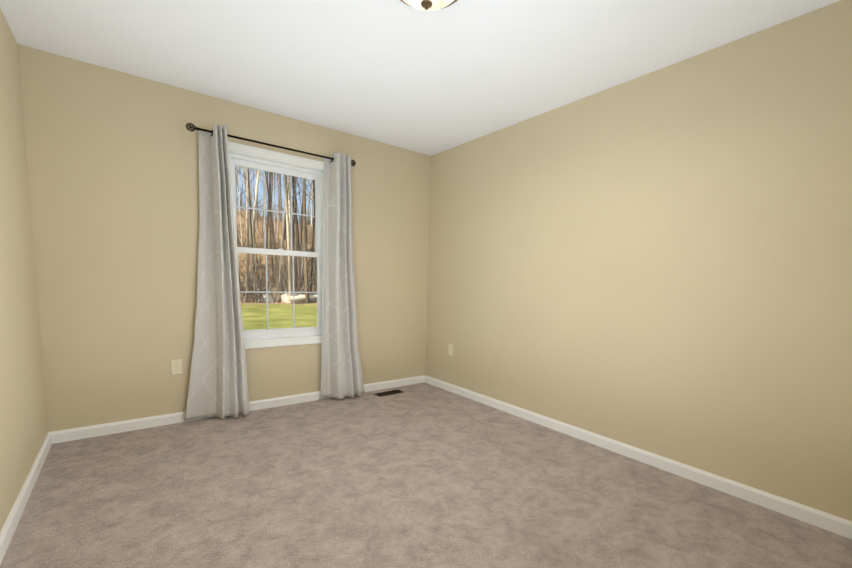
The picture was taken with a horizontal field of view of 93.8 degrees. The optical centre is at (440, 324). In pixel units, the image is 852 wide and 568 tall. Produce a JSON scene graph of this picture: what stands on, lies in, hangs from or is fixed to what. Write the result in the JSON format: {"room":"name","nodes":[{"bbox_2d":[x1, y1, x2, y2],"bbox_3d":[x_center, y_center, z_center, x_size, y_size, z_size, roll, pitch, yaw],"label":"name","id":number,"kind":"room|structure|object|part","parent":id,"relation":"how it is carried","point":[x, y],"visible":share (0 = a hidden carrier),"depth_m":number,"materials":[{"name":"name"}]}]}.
{"room":"empty bedroom","nodes":[
{"label":"empty bedroom","id":0,"kind":"room"},
{"bbox_2d":[0,8,47,532],"bbox_3d":[-1.336,-0.226,0.865,0.140,2.440,4.280,-3,8,-38],"label":"wall","id":1,"kind":"structure","parent":0,"point":[23,424],"depth_m":2.04,"materials":[{"name":"beige paint"}]},
{"bbox_2d":[0,433,51,564],"bbox_3d":[-1.310,0.944,1.040,0.014,0.078,3.972,-3,8,-38],"label":"baseboard","id":2,"kind":"structure","parent":1,"relation":"attached to","point":[11,522],"depth_m":1.87,"materials":[{"name":"white wood"}]},
{"bbox_2d":[17,44,430,431],"bbox_3d":[-1.369,-0.508,3.457,3.030,2.440,0.140,-3,8,-38],"label":"wall","id":3,"kind":"structure","parent":0,"point":[112,157],"depth_m":2.81,"materials":[{"name":"beige paint"}]},
{"bbox_2d":[171,359,181,374],"bbox_3d":[-1.978,0.320,2.988,0.070,0.115,0.008,-3,8,-38],"label":"electrical outlet","id":4,"kind":"object","parent":3,"relation":"attached to","point":[176,366],"visible":1,"depth_m":2.99,"materials":[{"name":"beige plastic"}]},
{"bbox_2d":[174,363,178,371],"bbox_3d":[-1.976,0.320,2.987,0.029,0.068,0.003,-3,8,-38],"label":"receptacle","id":5,"kind":"object","parent":4,"relation":"attached to","point":[176,365],"depth_m":2.99,"materials":[{"name":"beige plastic"}]},
{"bbox_2d":[48,375,424,443],"bbox_3d":[-1.355,0.673,3.524,3.030,0.078,0.014,-3,8,-38],"label":"baseboard","id":6,"kind":"structure","parent":3,"relation":"attached to","point":[59,436],"depth_m":2.98,"materials":[{"name":"white wood"}]},
{"bbox_2d":[186,123,355,166],"bbox_3d":[-1.297,-1.426,3.227,1.302,0.061,0.118,-3,8,-38],"label":"curtain rod","id":7,"kind":"object","parent":3,"relation":"attached to","point":[241,138],"visible":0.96,"depth_m":3.09,"materials":[{"name":"black metal"}]},
{"bbox_2d":[184,123,249,420],"bbox_3d":[-1.694,-0.360,2.991,0.447,2.183,0.162,-3,8,-38],"label":"curtain","id":8,"kind":"object","parent":7,"relation":"hanging from","point":[218,385],"visible":1,"depth_m":3.03,"materials":[{"name":"grey fabric"}]},
{"bbox_2d":[320,152,364,398],"bbox_3d":[-0.868,-0.406,3.638,0.425,2.183,0.161,-3,8,-38],"label":"curtain","id":9,"kind":"object","parent":7,"relation":"hanging from","point":[341,373],"visible":0.98,"depth_m":3.60,"materials":[{"name":"grey fabric"}]},
{"bbox_2d":[228,141,323,348],"bbox_3d":[-1.372,-0.620,3.421,0.922,1.612,0.148,-3,8,-38],"label":"window","id":10,"kind":"structure","parent":3,"relation":"in","point":[246,149],"depth_m":3.43,"materials":[{"name":"white"}]},
{"bbox_3d":[-1.393,-0.970,3.422,0.734,0.730,0.026,-3,8,-38],"label":"window sash","id":11,"kind":"part","parent":10,"relation":"part of","materials":[{"name":"white plastic"}]},
{"bbox_3d":[-1.393,-0.968,3.422,0.676,0.660,0.004,-3,8,-38],"label":"sash glass","id":12,"kind":"part","parent":10,"relation":"part of","materials":[{"name":"clear glass"}]},
{"bbox_3d":[-1.392,-0.282,3.470,0.676,0.655,0.004,-3,8,-38],"label":"sash glass","id":13,"kind":"part","parent":10,"relation":"part of","materials":[{"name":"clear glass"}]},
{"bbox_3d":[-1.392,-0.277,3.470,0.734,0.730,0.026,-3,8,-38],"label":"window sash","id":14,"kind":"part","parent":10,"relation":"part of","materials":[{"name":"white plastic"}]},
{"bbox_2d":[228,150,323,341],"bbox_3d":[-1.381,-0.622,3.432,0.810,1.500,0.140,-3,8,-38],"label":"window frame","id":15,"kind":"structure","parent":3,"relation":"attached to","point":[272,160],"depth_m":3.35,"materials":[{"name":"white"}]},
{"bbox_2d":[0,0,839,155],"bbox_3d":[-0.053,-1.558,1.706,3.310,0.100,4.280,-3,8,-38],"label":"ceiling","id":16,"kind":"structure","parent":0,"point":[398,73],"depth_m":2.28,"materials":[{"name":"white paint"}]},
{"bbox_2d":[400,0,457,10],"bbox_3d":[-0.056,-1.426,1.695,0.334,0.159,0.334,-3,8,-38],"label":"dome lamp","id":17,"kind":"object","parent":16,"relation":"attached to","point":[428,5],"visible":1,"depth_m":1.73,"materials":[{"name":"white glass"}]},
{"bbox_2d":[0,382,851,567],"bbox_3d":[-0.127,0.966,1.980,3.310,0.100,4.280,-3,8,-38],"label":"floor","id":18,"kind":"structure","parent":0,"point":[423,475],"depth_m":2.03,"materials":[{"name":"carpet"}]},
{"bbox_2d":[374,389,403,396],"bbox_3d":[-0.510,0.685,3.980,0.285,0.007,0.115,-3,8,-38],"label":"air vent register","id":19,"kind":"object","parent":18,"relation":"on","point":[386,393],"visible":1,"depth_m":3.97,"materials":[{"name":"brown metal"}]},
{"bbox_2d":[425,0,851,520],"bbox_3d":[1.156,-0.365,2.820,0.140,2.440,4.280,-3,8,-38],"label":"wall","id":20,"kind":"structure","parent":0,"point":[658,262],"depth_m":2.36,"materials":[{"name":"beige paint"}]},
{"bbox_2d":[448,344,452,355],"bbox_3d":[0.107,0.260,4.082,0.008,0.115,0.070,-3,8,-38],"label":"electrical outlet","id":21,"kind":"object","parent":20,"relation":"attached to","point":[450,350],"visible":1,"depth_m":4.08,"materials":[{"name":"beige plastic"}]},
{"bbox_2d":[425,375,851,538],"bbox_3d":[1.061,0.811,2.900,0.014,0.078,3.972,-3,8,-38],"label":"baseboard","id":22,"kind":"structure","parent":20,"relation":"attached to","point":[819,519],"depth_m":2.40,"materials":[{"name":"white wood"}]},
{"label":"outside","id":23,"kind":"structure","parent":0,"visible":0},
{"bbox_2d":[235,166,316,329],"bbox_3d":[0.040,-29.266,62.000,160.000,48.970,94.400,-3,8,-38],"label":"garden","id":24,"kind":"object","parent":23,"point":[278,280],"depth_m":29.63,"materials":[{"name":"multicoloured plant"}]}
]}

